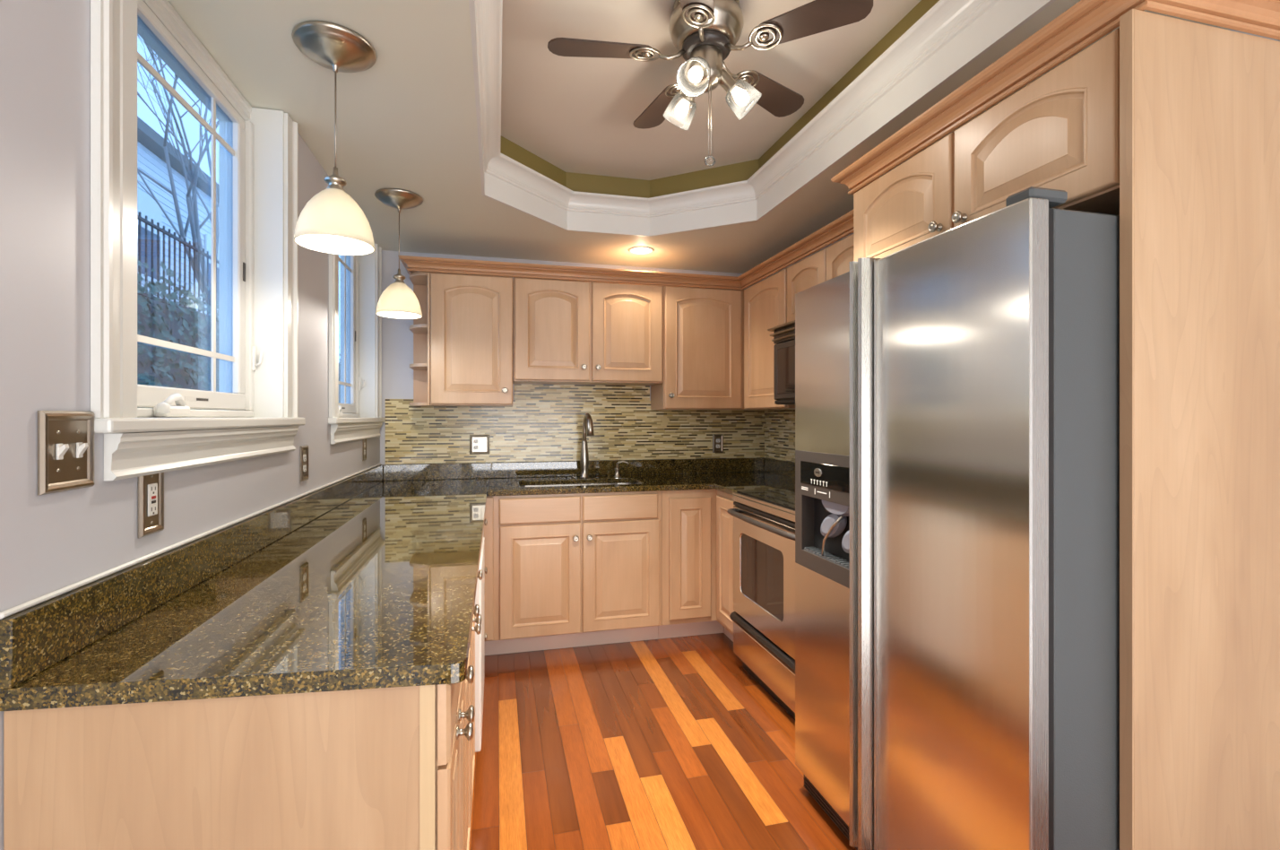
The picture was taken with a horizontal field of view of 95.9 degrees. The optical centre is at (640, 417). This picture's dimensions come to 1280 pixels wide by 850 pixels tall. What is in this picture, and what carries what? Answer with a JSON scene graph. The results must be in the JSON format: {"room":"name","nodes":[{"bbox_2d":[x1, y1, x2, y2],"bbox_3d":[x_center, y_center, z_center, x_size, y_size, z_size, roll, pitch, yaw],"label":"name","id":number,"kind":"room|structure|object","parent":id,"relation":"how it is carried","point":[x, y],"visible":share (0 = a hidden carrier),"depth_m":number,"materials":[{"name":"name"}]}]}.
{"room":"kitchen","nodes":[
{"label":"kitchen","id":0,"kind":"room"},
{"bbox_2d":[0,0,380,849],"bbox_3d":[-0.648,0.139,-0.584,0.150,2.334,8.780,0,0,-14],"label":"wall","id":1,"kind":"structure","parent":0,"point":[50,542],"depth_m":0.95,"materials":[{"name":"paint"}]},
{"bbox_2d":[37,410,94,495],"bbox_3d":[-0.946,0.056,0.960,0.016,0.132,0.122,0,0,-14],"label":"light switch","id":2,"kind":"object","parent":1,"relation":"attached to","point":[65,439],"visible":1,"depth_m":0.95,"materials":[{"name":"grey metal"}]},
{"bbox_2d":[138,472,164,537],"bbox_3d":[-1.007,0.170,1.191,0.008,0.142,0.083,0,0,-14],"label":"outlet","id":3,"kind":"object","parent":1,"relation":"attached to","point":[151,487],"visible":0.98,"depth_m":1.18,"materials":[{"name":"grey metal"}]},
{"bbox_2d":[147,483,157,516],"bbox_3d":[-1.006,0.170,1.192,0.003,0.066,0.033,0,0,-14],"label":"receptacle","id":4,"kind":"object","parent":3,"relation":"attached to","point":[151,488],"depth_m":1.19,"materials":[{"name":"white plastic"}]},
{"bbox_2d":[0,462,381,619],"bbox_3d":[-1.253,0.284,2.182,0.010,0.010,2.800,0,0,-14],"label":"trim","id":5,"kind":"structure","parent":1,"relation":"attached to","point":[23,606],"depth_m":1.13,"materials":[{"name":"white paint"}]},
{"bbox_2d":[90,0,305,480],"bbox_3d":[-1.171,-0.455,1.516,0.219,1.141,1.074,0,0,-14],"label":"window","id":6,"kind":"structure","parent":1,"relation":"in","point":[254,412],"depth_m":1.52,"materials":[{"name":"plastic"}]},
{"bbox_2d":[196,397,207,400],"bbox_3d":[-1.213,-0.050,1.601,0.001,0.007,0.066,0,0,-14],"label":"print","id":7,"kind":"object","parent":6,"relation":"attached to","point":[197,399],"depth_m":1.60,"materials":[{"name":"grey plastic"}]},
{"bbox_2d":[300,445,308,482],"bbox_3d":[-1.242,0.170,2.138,0.008,0.130,0.078,0,0,-14],"label":"outlet","id":8,"kind":"object","parent":1,"relation":"attached to","point":[304,449],"visible":1,"depth_m":2.13,"materials":[{"name":"grey metal"}]},
{"bbox_2d":[302,454,306,461],"bbox_3d":[-1.241,0.150,2.138,0.003,0.025,0.033,0,0,-14],"label":"receptacle","id":9,"kind":"object","parent":8,"relation":"attached to","point":[304,455],"depth_m":2.13,"materials":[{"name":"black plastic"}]},
{"bbox_2d":[328,242,385,443],"bbox_3d":[-1.532,-0.455,2.971,0.219,1.141,1.104,0,0,-14],"label":"window","id":10,"kind":"structure","parent":1,"relation":"in","point":[358,416],"depth_m":3.34,"materials":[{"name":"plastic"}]},
{"bbox_2d":[362,439,366,460],"bbox_3d":[-1.483,0.168,3.109,0.008,0.130,0.078,0,0,-14],"label":"outlet","id":11,"kind":"object","parent":1,"relation":"attached to","point":[364,441],"visible":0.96,"depth_m":3.10,"materials":[{"name":"grey metal"}]},
{"bbox_2d":[380,250,765,479],"bbox_3d":[-0.292,0.139,3.951,2.729,2.334,0.150,0,0,-14],"label":"wall","id":12,"kind":"structure","parent":0,"point":[397,338],"depth_m":3.58,"materials":[{"name":"paint"}]},
{"bbox_2d":[409,271,512,406],"bbox_3d":[-1.076,-0.455,3.493,0.596,0.770,0.358,0,0,-14],"label":"upper cabinet","id":13,"kind":"object","parent":12,"relation":"attached to","point":[462,338],"visible":1,"depth_m":3.37,"materials":[{"name":"brown wood"}]},
{"bbox_2d":[409,324,427,334],"bbox_3d":[-1.307,-0.528,3.454,0.128,0.018,0.286,0,0,-14],"label":"shelf","id":14,"kind":"object","parent":13,"relation":"attached to","point":[417,329],"depth_m":3.41,"materials":[{"name":"brown wood"}]},
{"bbox_2d":[409,363,427,370],"bbox_3d":[-1.307,-0.303,3.454,0.128,0.018,0.286,0,0,-14],"label":"shelf","id":15,"kind":"object","parent":13,"relation":"attached to","point":[415,366],"depth_m":3.38,"materials":[{"name":"brown wood"}]},
{"bbox_2d":[409,271,430,285],"bbox_3d":[-1.307,-0.831,3.454,0.128,0.018,0.286,0,0,-14],"label":"shelf","id":16,"kind":"object","parent":13,"relation":"attached to","point":[419,278],"depth_m":3.41,"materials":[{"name":"brown wood"}]},
{"bbox_2d":[413,285,427,402],"bbox_3d":[-1.344,-0.455,3.601,0.128,0.770,0.018,0,0,-14],"label":"shelf","id":17,"kind":"object","parent":13,"relation":"attached to","point":[419,340],"depth_m":3.59,"materials":[{"name":"brown wood"}]},
{"bbox_2d":[409,402,432,406],"bbox_3d":[-1.307,-0.079,3.454,0.128,0.018,0.286,0,0,-14],"label":"shelf","id":18,"kind":"object","parent":13,"relation":"attached to","point":[410,403],"depth_m":3.34,"materials":[{"name":"brown wood"}]},
{"bbox_2d":[397,209,853,290],"bbox_3d":[-0.007,-0.869,3.357,2.819,0.072,1.299,0,0,23],"label":"crown molding","id":19,"kind":"structure","parent":13,"relation":"attached to","point":[842,227],"depth_m":3.40,"materials":[{"name":"brown wood"}]},
{"bbox_2d":[385,383,764,464],"bbox_3d":[-0.336,0.037,3.858,2.540,0.504,0.008,0,0,-14],"label":"tile backsplash","id":20,"kind":"structure","parent":12,"relation":"attached to","point":[543,422],"depth_m":3.82,"materials":[{"name":"tile"}]},
{"bbox_2d":[469,434,489,454],"bbox_3d":[-1.022,0.172,3.678,0.122,0.124,0.008,0,0,-14],"label":"outlet","id":21,"kind":"object","parent":20,"relation":"attached to","point":[479,444],"visible":1,"depth_m":3.68,"materials":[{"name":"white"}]},
{"bbox_2d":[712,433,723,452],"bbox_3d":[0.550,0.183,4.069,0.078,0.130,0.008,0,0,-14],"label":"outlet","id":22,"kind":"object","parent":20,"relation":"attached to","point":[717,438],"visible":1,"depth_m":4.07,"materials":[{"name":"grey metal"}]},
{"bbox_2d":[512,276,663,385],"bbox_3d":[-0.334,-0.528,3.677,0.925,0.623,0.358,0,0,-14],"label":"upper cabinet","id":23,"kind":"object","parent":12,"relation":"attached to","point":[566,332],"visible":0.99,"depth_m":3.54,"materials":[{"name":"brown wood"}]},
{"bbox_2d":[650,285,743,409],"bbox_3d":[0.529,-0.446,3.892,0.850,0.787,0.358,0,0,-14],"label":"upper cabinet","id":24,"kind":"object","parent":12,"relation":"attached to","point":[704,327],"visible":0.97,"depth_m":3.71,"materials":[{"name":"brown wood"}]},
{"bbox_2d":[469,632,856,849],"bbox_3d":[0.694,1.306,-0.327,2.579,0.002,8.630,0,0,-14],"label":"floor","id":25,"kind":"structure","parent":0,"point":[670,743],"depth_m":2.21,"materials":[{"name":"brown wood"}]},
{"bbox_2d":[3,665,475,849],"bbox_3d":[-0.637,0.865,1.042,0.650,0.882,0.390,0,0,-14],"label":"base cabinet","id":26,"kind":"object","parent":25,"relation":"on","point":[382,768],"visible":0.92,"depth_m":0.88,"materials":[{"name":"brown wood"}]},
{"bbox_2d":[0,478,488,711],"bbox_3d":[-0.937,0.406,2.233,0.645,0.032,2.870,0,0,-14],"label":"countertop","id":27,"kind":"structure","parent":26,"relation":"on","point":[377,590],"depth_m":1.12,"materials":[{"name":"brown stone"}]},
{"bbox_2d":[0,464,382,689],"bbox_3d":[-1.248,0.339,2.187,0.020,0.100,2.807,0,0,-14],"label":"granite upstand","id":28,"kind":"object","parent":27,"relation":"on","point":[33,639],"visible":1,"depth_m":1.12,"materials":[{"name":"brown stone"}]},
{"bbox_2d":[463,569,483,849],"bbox_3d":[-0.764,0.865,1.574,0.640,0.882,0.700,0,0,-14],"label":"base cabinet","id":29,"kind":"object","parent":25,"relation":"on","point":[469,688],"visible":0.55,"depth_m":1.57,"materials":[{"name":"brown wood"}]},
{"bbox_2d":[475,535,484,752],"bbox_3d":[-0.912,0.868,2.211,0.600,0.875,0.600,0,0,-14],"label":"dishwasher","id":30,"kind":"object","parent":25,"relation":"on","point":[480,598],"visible":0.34,"depth_m":2.00,"materials":[{"name":"white plastic"}]},
{"bbox_2d":[484,518,487,639],"bbox_3d":[-1.058,0.865,2.755,0.640,0.882,0.522,0,0,-14],"label":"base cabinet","id":31,"kind":"object","parent":25,"relation":"on","point":[485,520],"visible":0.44,"depth_m":2.72,"materials":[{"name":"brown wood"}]},
{"bbox_2d":[483,490,661,655],"bbox_3d":[-0.433,0.865,3.478,1.012,0.882,0.650,0,0,-14],"label":"base cabinet","id":32,"kind":"object","parent":25,"relation":"on","point":[578,569],"visible":0.97,"depth_m":3.20,"materials":[{"name":"brown wood"}]},
{"bbox_2d":[657,489,735,641],"bbox_3d":[0.548,0.865,3.563,0.930,0.882,0.958,0,0,-14],"label":"base cabinet","id":33,"kind":"object","parent":25,"relation":"on","point":[697,524],"visible":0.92,"depth_m":3.35,"materials":[{"name":"brown wood"}]},
{"bbox_2d":[487,471,795,496],"bbox_3d":[0.086,0.406,3.459,1.929,0.032,0.983,0,0,-14],"label":"countertop","id":34,"kind":"structure","parent":33,"relation":"on","point":[727,482],"depth_m":3.44,"materials":[{"name":"black stone"}]},
{"bbox_2d":[382,457,764,480],"bbox_3d":[-0.344,0.339,3.849,2.571,0.100,0.021,0,0,-14],"label":"granite upstand","id":35,"kind":"object","parent":34,"relation":"on","point":[414,471],"visible":0.87,"depth_m":3.79,"materials":[{"name":"black stone"}]},
{"bbox_2d":[519,483,633,486],"bbox_3d":[-0.362,0.513,3.478,0.739,0.182,0.379,0,0,-14],"label":"sink","id":36,"kind":"object","parent":34,"relation":"in","point":[587,483],"visible":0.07,"depth_m":3.65,"materials":[{"name":"metal"}]},
{"bbox_2d":[579,413,594,477],"bbox_3d":[-0.338,0.181,3.683,0.059,0.417,0.248,0,0,-21],"label":"kitchen faucet","id":37,"kind":"object","parent":34,"relation":"on","point":[587,419],"visible":1,"depth_m":3.72,"materials":[{"name":"silver metal"}]},
{"bbox_2d":[614,460,629,477],"bbox_3d":[-0.123,0.335,3.757,0.099,0.109,0.048,0,0,20],"label":"soap dispenser","id":38,"kind":"object","parent":34,"relation":"on","point":[617,469],"visible":1,"depth_m":3.75,"materials":[{"name":"silver metal"}]},
{"bbox_2d":[763,457,795,477],"bbox_3d":[1.013,0.339,3.689,0.020,0.100,0.981,0,0,-14],"label":"granite upstand","id":39,"kind":"object","parent":34,"relation":"on","point":[786,468],"visible":0.44,"depth_m":3.91,"materials":[{"name":"black stone"}]},
{"bbox_2d":[727,488,795,717],"bbox_3d":[0.868,0.780,2.745,0.712,1.050,0.760,0,0,-14],"label":"range","id":40,"kind":"object","parent":25,"relation":"on","point":[763,618],"visible":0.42,"depth_m":2.67,"materials":[{"name":"grey metal"}]},
{"bbox_2d":[736,488,795,509],"bbox_3d":[0.881,0.388,2.748,0.585,0.006,0.736,0,0,-14],"label":"cooktop","id":41,"kind":"object","parent":40,"relation":"in","point":[785,497],"depth_m":2.82,"materials":[{"name":"black glass"}]},
{"bbox_2d":[795,186,1119,849],"bbox_3d":[0.980,0.415,1.654,0.764,1.750,0.914,0,0,-14],"label":"refrigerator","id":42,"kind":"object","parent":25,"relation":"on","point":[957,388],"visible":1,"depth_m":1.27,"materials":[{"name":"grey metal"}]},
{"bbox_2d":[1119,8,1279,849],"bbox_3d":[1.294,0.245,1.242,0.649,2.121,0.026,0,0,-14],"label":"end panel","id":43,"kind":"object","parent":25,"relation":"on","point":[1199,104],"visible":1,"depth_m":1.19,"materials":[{"name":"brown wood"}]},
{"bbox_2d":[167,0,1228,273],"bbox_3d":[0.694,-1.038,-0.327,2.879,0.020,8.930,0,0,-14],"label":"ceiling","id":44,"kind":"structure","parent":0,"point":[407,121],"depth_m":2.04,"materials":[{"name":"paint"}]},
{"bbox_2d":[291,20,376,255],"bbox_3d":[-0.842,-0.751,1.596,0.208,0.552,0.208,0,0,-14],"label":"pendant light","id":45,"kind":"object","parent":44,"relation":"hanging from","point":[331,221],"visible":1,"depth_m":1.55,"materials":[{"name":"white glass"}]},
{"bbox_2d":[374,188,423,319],"bbox_3d":[-1.121,-0.751,2.689,0.208,0.552,0.208,0,0,-14],"label":"pendant light","id":46,"kind":"object","parent":44,"relation":"hanging from","point":[398,300],"visible":1,"depth_m":2.64,"materials":[{"name":"white glass"}]},
{"bbox_2d":[628,246,654,253],"bbox_3d":[0.007,-1.025,3.546,0.160,0.006,0.160,0,0,-14],"label":"recessed light","id":47,"kind":"object","parent":44,"relation":"in","point":[635,249],"visible":1,"depth_m":3.53,"materials":[{"name":"white glass"}]},
{"bbox_2d":[501,0,921,180],"bbox_3d":[0.203,-1.361,1.879,1.700,0.030,3.050,0,0,-14],"label":"ceiling","id":48,"kind":"structure","parent":0,"point":[575,114],"depth_m":2.32,"materials":[{"name":"paint"}]},
{"bbox_2d":[547,0,873,166],"bbox_3d":[0.190,-1.077,1.902,0.970,0.536,0.972,0,0,-14],"label":"ceiling fan","id":49,"kind":"object","parent":48,"relation":"hanging from","point":[704,32],"visible":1,"depth_m":1.83,"materials":[{"name":"silver metal"}]},
{"bbox_2d":[662,79,696,129],"bbox_3d":[0.138,-1.064,1.973,0.110,0.151,0.148,0,0,-14],"label":"light","id":50,"kind":"object","parent":49,"relation":"attached to","point":[681,109],"depth_m":1.96,"materials":[{"name":"white glass"}]},
{"bbox_2d":[676,56,710,96],"bbox_3d":[0.168,-1.064,1.781,0.124,0.151,0.141,0,0,-14],"label":"light","id":51,"kind":"object","parent":49,"relation":"attached to","point":[699,73],"depth_m":1.79,"materials":[{"name":"white glass"}]},
{"bbox_2d":[718,69,761,120],"bbox_3d":[0.325,-1.064,1.899,0.153,0.151,0.101,0,0,-14],"label":"light","id":52,"kind":"object","parent":49,"relation":"attached to","point":[740,96],"depth_m":1.88,"materials":[{"name":"white glass"}]},
{"bbox_2d":[500,0,939,198],"bbox_3d":[0.187,-1.200,1.882,1.440,0.303,2.822,0,0,-14],"label":"tray ceiling border","id":53,"kind":"structure","parent":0,"point":[741,171],"depth_m":3.04,"materials":[{"name":"green paint"}]},
{"bbox_2d":[468,0,1055,236],"bbox_3d":[0.187,-1.119,1.882,1.402,0.188,2.784,0,0,-14],"label":"trim","id":54,"kind":"structure","parent":53,"relation":"attached to","point":[951,35],"depth_m":2.28,"materials":[{"name":"white paint"}]},
{"bbox_2d":[765,28,1279,278],"bbox_3d":[2.018,0.139,0.002,0.150,2.334,8.630,0,0,-14],"label":"wall","id":55,"kind":"structure","parent":0,"point":[1229,29],"depth_m":1.52,"materials":[{"name":"paint"}]},
{"bbox_2d":[743,267,795,409],"bbox_3d":[0.892,-0.446,3.539,0.325,0.787,0.595,0,0,-14],"label":"upper cabinet","id":56,"kind":"object","parent":55,"relation":"attached to","point":[765,301],"visible":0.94,"depth_m":3.49,"materials":[{"name":"brown wood"}]},
{"bbox_2d":[764,409,795,461],"bbox_3d":[1.121,0.097,3.282,0.008,0.384,1.830,0,0,-14],"label":"tile backsplash","id":57,"kind":"structure","parent":55,"relation":"attached to","point":[779,424],"depth_m":3.93,"materials":[{"name":"tile"}]},
{"bbox_2d":[787,233,853,322],"bbox_3d":[1.048,-0.669,2.855,0.353,0.340,0.800,0,0,-14],"label":"upper cabinet","id":58,"kind":"object","parent":55,"relation":"attached to","point":[833,261],"visible":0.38,"depth_m":2.88,"materials":[{"name":"brown wood"}]},
{"bbox_2d":[767,320,795,404],"bbox_3d":[0.999,-0.282,2.808,0.447,0.425,0.772,0,0,-14],"label":"microwave","id":59,"kind":"object","parent":58,"relation":"attached to","point":[783,335],"visible":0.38,"depth_m":3.00,"materials":[{"name":"black plastic"}]},
{"bbox_2d":[830,0,1279,261],"bbox_3d":[1.169,-0.686,1.700,0.672,0.404,1.088,0,0,-14],"label":"upper cabinet","id":60,"kind":"object","parent":55,"relation":"attached to","point":[1059,131],"depth_m":1.42,"materials":[{"name":"brown wood"}]},
{"label":"outside","id":61,"kind":"structure","parent":0,"visible":0},
{"bbox_3d":[-11.077,1.356,9.612,15.135,0.100,24.000,0,0,-14],"label":"ground","id":62,"kind":"structure","parent":61,"visible":0},
{"bbox_2d":[137,34,218,313],"bbox_3d":[-6.554,-3.289,8.288,6.426,9.230,4.896,0,0,-6],"label":"bare tree","id":63,"kind":"object","parent":62,"relation":"on","point":[193,218],"visible":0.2,"depth_m":8.22,"materials":[{"name":"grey plant"}]},
{"bbox_2d":[137,116,218,316],"bbox_3d":[-13.804,-2.720,14.087,4.400,8.050,22.400,0,0,-14],"label":"house","id":64,"kind":"structure","parent":62,"relation":"on","point":[151,154],"depth_m":14.61,"materials":[{"name":"white"}]},
{"bbox_2d":[137,294,340,409],"bbox_3d":[-5.906,0.131,8.321,1.550,2.350,13.000,0,0,-14],"label":"wall","id":65,"kind":"structure","parent":62,"relation":"on","point":[173,324],"depth_m":5.43,"materials":[{"name":"stone"}]},
{"bbox_2d":[137,211,218,321],"bbox_3d":[-5.580,-1.619,7.114,0.030,1.150,9.500,0,0,-14],"label":"iron fence","id":66,"kind":"object","parent":65,"relation":"on","point":[140,218],"visible":0.1,"depth_m":6.83,"materials":[{"name":"black metal"}]},
{"bbox_2d":[137,259,340,409],"bbox_3d":[-4.743,-0.071,6.652,0.640,2.634,8.872,0,0,-14],"label":"ivy hedge","id":67,"kind":"object","parent":65,"relation":"attached to","point":[152,286],"visible":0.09,"depth_m":5.24,"materials":[{"name":"green plant"}]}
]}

